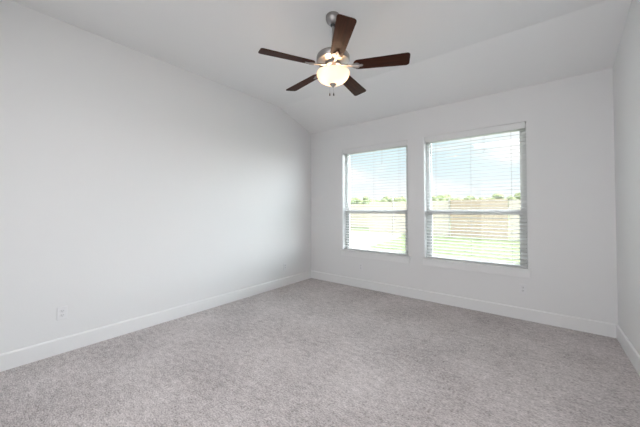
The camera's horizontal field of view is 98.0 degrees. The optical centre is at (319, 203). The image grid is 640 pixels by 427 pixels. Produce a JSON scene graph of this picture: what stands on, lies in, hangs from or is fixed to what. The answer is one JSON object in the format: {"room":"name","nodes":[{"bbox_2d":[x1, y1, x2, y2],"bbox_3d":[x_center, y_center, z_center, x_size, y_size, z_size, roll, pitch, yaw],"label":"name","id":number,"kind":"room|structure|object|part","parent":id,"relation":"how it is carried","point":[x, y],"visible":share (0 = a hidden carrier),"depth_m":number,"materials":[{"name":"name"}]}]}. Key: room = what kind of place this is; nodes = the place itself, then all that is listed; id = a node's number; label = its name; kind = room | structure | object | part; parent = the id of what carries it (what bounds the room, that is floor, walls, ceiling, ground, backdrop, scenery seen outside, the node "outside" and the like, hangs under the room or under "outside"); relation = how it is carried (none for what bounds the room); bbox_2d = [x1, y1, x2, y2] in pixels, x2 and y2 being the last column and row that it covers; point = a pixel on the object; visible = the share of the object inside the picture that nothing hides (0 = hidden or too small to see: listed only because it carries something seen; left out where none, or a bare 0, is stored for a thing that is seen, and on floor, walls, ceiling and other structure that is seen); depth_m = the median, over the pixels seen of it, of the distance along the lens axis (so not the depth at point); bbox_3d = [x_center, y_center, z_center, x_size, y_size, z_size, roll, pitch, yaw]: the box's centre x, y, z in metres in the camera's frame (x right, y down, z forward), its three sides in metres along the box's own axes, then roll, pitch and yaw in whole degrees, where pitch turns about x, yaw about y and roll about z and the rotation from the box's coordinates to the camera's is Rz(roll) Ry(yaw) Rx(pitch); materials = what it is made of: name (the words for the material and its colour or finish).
{"room":"empty bedroom","nodes":[
{"label":"empty bedroom","id":0,"kind":"room"},
{"bbox_2d":[0,0,310,353],"bbox_3d":[-2.403,-0.141,2.677,0.140,3.128,7.340,-1,-1,38],"label":"wall","id":1,"kind":"structure","parent":0,"point":[134,183],"depth_m":2.97,"materials":[{"name":"white paint"}]},
{"bbox_2d":[57,306,66,320],"bbox_3d":[-2.378,1.007,2.566,0.009,0.118,0.072,-1,-1,38],"label":"wall outlet","id":2,"kind":"object","parent":1,"relation":"attached to","point":[61,311],"visible":1,"depth_m":2.56,"materials":[{"name":"white plastic"}]},
{"bbox_2d":[0,271,310,371],"bbox_3d":[-1.602,1.321,3.545,0.016,0.140,4.660,-1,-1,38],"label":"baseboard","id":3,"kind":"structure","parent":1,"relation":"attached to","point":[19,357],"depth_m":2.95,"materials":[{"name":"white paint"}]},
{"bbox_2d":[0,278,639,426],"bbox_3d":[-0.732,1.407,1.338,4.384,0.120,7.340,-1,-1,38],"label":"floor","id":4,"kind":"structure","parent":0,"point":[311,352],"depth_m":2.24,"materials":[{"name":"carpet"}]},
{"bbox_2d":[11,0,631,133],"bbox_3d":[-0.732,-1.629,1.398,4.384,0.442,7.340,-1,-1,38],"label":"ceiling","id":5,"kind":"structure","parent":0,"point":[459,50],"depth_m":2.83,"materials":[{"name":"white paint"}]},
{"bbox_2d":[258,11,409,95],"bbox_3d":[0.119,-1.341,2.556,1.283,0.732,1.274,-1,-1,38],"label":"ceiling fan","id":6,"kind":"object","parent":5,"relation":"hanging from","point":[333,61],"visible":1,"depth_m":2.42,"materials":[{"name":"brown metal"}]},
{"bbox_3d":[-0.271,-1.241,2.349,0.480,0.007,0.142,0,12,-23],"label":"blade","id":7,"kind":"part","parent":6,"relation":"part of","materials":[{"name":"brown wood"}]},
{"bbox_3d":[-0.164,-1.231,2.837,0.142,0.007,0.480,-16,10,-40],"label":"blade","id":8,"kind":"part","parent":6,"relation":"part of","materials":[{"name":"brown wood"}]},
{"bbox_3d":[0.118,-1.132,2.517,0.298,0.101,0.298,-1,-1,38],"label":"lamp shade","id":9,"kind":"part","parent":6,"relation":"part of","materials":[{"name":"white glass"}]},
{"bbox_3d":[0.159,-1.246,2.096,0.142,0.007,0.480,13,-2,-5],"label":"blade","id":10,"kind":"part","parent":6,"relation":"part of","materials":[{"name":"brown wood"}]},
{"bbox_3d":[0.334,-1.230,2.885,0.142,0.007,0.480,-16,-9,29],"label":"blade","id":11,"kind":"part","parent":6,"relation":"part of","materials":[{"name":"brown wood"}]},
{"bbox_3d":[0.533,-1.239,2.428,0.480,0.007,0.142,0,-14,13],"label":"blade","id":12,"kind":"part","parent":6,"relation":"part of","materials":[{"name":"brown wood"}]},
{"bbox_2d":[311,68,617,324],"bbox_3d":[1.487,0.028,4.200,4.104,2.852,0.140,-1,-1,38],"label":"wall","id":13,"kind":"structure","parent":0,"point":[570,156],"depth_m":3.28,"materials":[{"name":"white paint"}]},
{"bbox_2d":[340,145,410,263],"bbox_3d":[0.904,-0.032,4.637,1.267,1.878,0.171,-1,-1,38],"label":"window","id":14,"kind":"structure","parent":13,"relation":"in","point":[345,252],"depth_m":4.61,"materials":[{"name":"white plastic"}]},
{"bbox_2d":[343,140,407,255],"bbox_3d":[0.899,-0.087,4.632,1.175,1.768,0.076,-1,-1,38],"label":"window blind","id":15,"kind":"object","parent":14,"relation":"attached to","point":[405,142],"visible":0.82,"depth_m":4.60,"materials":[{"name":"white paint"}]},
{"bbox_3d":[0.560,-0.061,4.909,0.002,1.711,0.057,-1,-1,38],"label":"ladder cord","id":16,"kind":"part","parent":15,"relation":"part of","materials":[{"name":"white fabric"}]},
{"bbox_3d":[0.905,-0.066,4.639,0.002,1.711,0.057,-1,-1,38],"label":"ladder cord","id":17,"kind":"part","parent":15,"relation":"part of","materials":[{"name":"white fabric"}]},
{"bbox_3d":[0.905,0.787,4.622,1.175,0.020,0.052,-1,-1,38],"label":"rail","id":18,"kind":"part","parent":15,"relation":"part of","materials":[{"name":"white plastic"}]},
{"bbox_3d":[0.890,0.811,4.602,1.267,0.020,0.125,-1,-1,38],"label":"sill","id":19,"kind":"part","parent":14,"relation":"part of","materials":[{"name":"white paint"}]},
{"bbox_3d":[0.936,0.446,4.668,1.083,0.693,0.020,-1,-1,38],"label":"sash","id":20,"kind":"part","parent":14,"relation":"part of","materials":[{"name":"white plastic"}]},
{"bbox_3d":[0.949,-0.392,4.701,1.083,1.052,0.018,-1,-1,38],"label":"sash","id":21,"kind":"part","parent":14,"relation":"part of","materials":[{"name":"white plastic"}]},
{"bbox_2d":[311,271,615,337],"bbox_3d":[1.439,1.332,4.113,4.072,0.140,0.016,-1,-1,38],"label":"baseboard","id":22,"kind":"structure","parent":13,"relation":"attached to","point":[559,320],"depth_m":3.56,"materials":[{"name":"white paint"}]},
{"bbox_2d":[421,123,531,277],"bbox_3d":[2.038,-0.049,3.749,1.290,1.878,0.171,-1,-1,38],"label":"window","id":23,"kind":"structure","parent":13,"relation":"in","point":[451,264],"depth_m":3.62,"materials":[{"name":"white plastic"}]},
{"bbox_2d":[424,122,527,267],"bbox_3d":[2.034,-0.104,3.744,1.198,1.768,0.076,-1,-1,38],"label":"window blind","id":24,"kind":"object","parent":23,"relation":"attached to","point":[520,125],"visible":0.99,"depth_m":3.68,"materials":[{"name":"white paint"}]},
{"bbox_3d":[2.039,-0.084,3.751,0.002,1.711,0.057,-1,-1,38],"label":"ladder cord","id":25,"kind":"part","parent":24,"relation":"part of","materials":[{"name":"white fabric"}]},
{"bbox_3d":[2.039,0.770,3.734,1.198,0.020,0.052,-1,-1,38],"label":"rail","id":26,"kind":"part","parent":24,"relation":"part of","materials":[{"name":"white plastic"}]},
{"bbox_3d":[2.393,-0.089,3.474,0.002,1.711,0.057,-1,-1,38],"label":"ladder cord","id":27,"kind":"part","parent":24,"relation":"part of","materials":[{"name":"white fabric"}]},
{"bbox_3d":[2.083,-0.410,3.813,1.106,1.052,0.018,-1,-1,38],"label":"sash","id":28,"kind":"part","parent":23,"relation":"part of","materials":[{"name":"white plastic"}]},
{"bbox_3d":[2.024,0.793,3.714,1.290,0.020,0.125,-1,-1,38],"label":"sill","id":29,"kind":"part","parent":23,"relation":"part of","materials":[{"name":"white paint"}]},
{"bbox_3d":[2.070,0.428,3.780,1.106,0.693,0.020,-1,-1,38],"label":"sash","id":30,"kind":"part","parent":23,"relation":"part of","materials":[{"name":"white plastic"}]},
{"bbox_2d":[519,284,526,293],"bbox_3d":[2.437,1.023,3.342,0.072,0.118,0.009,-1,-1,38],"label":"wall outlet","id":31,"kind":"object","parent":13,"relation":"attached to","point":[522,287],"visible":1,"depth_m":3.34,"materials":[{"name":"white plastic"}]},
{"bbox_2d":[613,0,639,354],"bbox_3d":[0.938,-0.193,0.061,0.140,3.128,7.340,-1,-1,38],"label":"wall","id":32,"kind":"structure","parent":0,"point":[626,67],"depth_m":2.44,"materials":[{"name":"white paint"}]},
{"bbox_2d":[616,324,639,375],"bbox_3d":[1.617,1.271,1.025,0.016,0.140,4.660,-1,-1,38],"label":"baseboard","id":33,"kind":"structure","parent":32,"relation":"attached to","point":[634,357],"depth_m":2.47,"materials":[{"name":"white paint"}]},
{"label":"outside","id":34,"kind":"structure","parent":0,"visible":0},
{"bbox_2d":[350,215,519,263],"bbox_3d":[21.975,2.776,57.981,110.000,0.300,109.840,-1,-1,38],"label":"lawn","id":35,"kind":"structure","parent":34,"point":[356,228],"depth_m":11.04,"materials":[{"name":"green plant"}]},
{"bbox_2d":[351,197,359,204],"bbox_3d":[6.567,0.629,57.595,3.210,3.977,2.255,0,-1,4],"label":"tree","id":36,"kind":"object","parent":35,"relation":"on","point":[355,198],"visible":0.34,"depth_m":56.88,"materials":[{"name":"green plant"}]},
{"bbox_2d":[350,204,368,227],"bbox_3d":[2.107,0.966,23.310,7.500,1.878,0.060,-1,-1,38],"label":"fence","id":37,"kind":"object","parent":35,"relation":"on","point":[351,207],"visible":0.17,"depth_m":22.42,"materials":[{"name":"brown wood"}]},
{"bbox_2d":[359,200,368,203],"bbox_3d":[7.777,0.877,49.396,2.504,3.156,2.107,-1,-1,38],"label":"tree","id":38,"kind":"object","parent":35,"relation":"on","point":[364,201],"visible":0.21,"depth_m":48.31,"materials":[{"name":"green plant"}]},
{"bbox_2d":[393,197,405,201],"bbox_3d":[13.621,0.553,48.190,2.585,3.756,2.046,-1,-1,38],"label":"tree","id":39,"kind":"object","parent":35,"relation":"on","point":[402,198],"visible":0.27,"depth_m":47.68,"materials":[{"name":"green plant"}]},
{"bbox_2d":[369,201,448,235],"bbox_3d":[5.173,0.808,16.847,4.900,1.936,0.060,-1,-1,38],"label":"fence","id":40,"kind":"object","parent":35,"relation":"on","point":[402,204],"visible":0.45,"depth_m":17.13,"materials":[{"name":"brown wood"}]},
{"bbox_2d":[435,195,451,200],"bbox_3d":[23.480,0.387,52.925,3.039,4.276,2.350,-1,-1,38],"label":"tree","id":41,"kind":"object","parent":35,"relation":"on","point":[439,196],"visible":0.35,"depth_m":52.58,"materials":[{"name":"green plant"}]},
{"bbox_2d":[448,198,449,235],"bbox_3d":[7.053,0.710,15.186,0.090,2.125,0.088,-1,-1,38],"label":"fence post","id":42,"kind":"object","parent":35,"relation":"on","point":[448,198],"visible":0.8,"depth_m":15.16,"materials":[{"name":"grey wood"}]},
{"bbox_2d":[450,199,507,238],"bbox_3d":[8.182,0.739,14.428,2.620,1.978,0.060,-1,-1,38],"label":"fence","id":43,"kind":"object","parent":35,"relation":"on","point":[484,201],"visible":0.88,"depth_m":14.33,"materials":[{"name":"brown wood"}]},
{"bbox_2d":[491,194,503,198],"bbox_3d":[34.982,0.182,55.737,3.373,4.798,3.031,-1,-1,38],"label":"tree","id":44,"kind":"object","parent":35,"relation":"on","point":[496,196],"visible":0.4,"depth_m":54.27,"materials":[{"name":"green plant"}]},
{"bbox_2d":[505,195,515,208],"bbox_3d":[32.699,0.473,47.748,1.933,3.898,2.898,1,-1,-28],"label":"tree","id":45,"kind":"object","parent":35,"relation":"on","point":[508,197],"visible":0.2,"depth_m":47.27,"materials":[{"name":"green plant"}]},
{"bbox_2d":[509,199,520,238],"bbox_3d":[11.299,0.712,12.051,5.140,1.938,0.060,-1,-1,38],"label":"fence","id":46,"kind":"object","parent":35,"relation":"on","point":[514,203],"visible":0.06,"depth_m":13.48,"materials":[{"name":"brown wood"}]},
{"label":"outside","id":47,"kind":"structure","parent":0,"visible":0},
{"bbox_2d":[350,231,401,248],"bbox_3d":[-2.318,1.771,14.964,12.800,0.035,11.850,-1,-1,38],"label":"patio","id":48,"kind":"structure","parent":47,"point":[363,232],"depth_m":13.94,"materials":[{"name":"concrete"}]},
{"bbox_2d":[392,198,393,235],"bbox_3d":[3.890,0.734,14.868,0.090,2.065,0.088,-1,-1,38],"label":"fence post","id":49,"kind":"object","parent":48,"relation":"on","point":[392,198],"visible":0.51,"depth_m":14.84,"materials":[{"name":"grey wood"}]}
]}

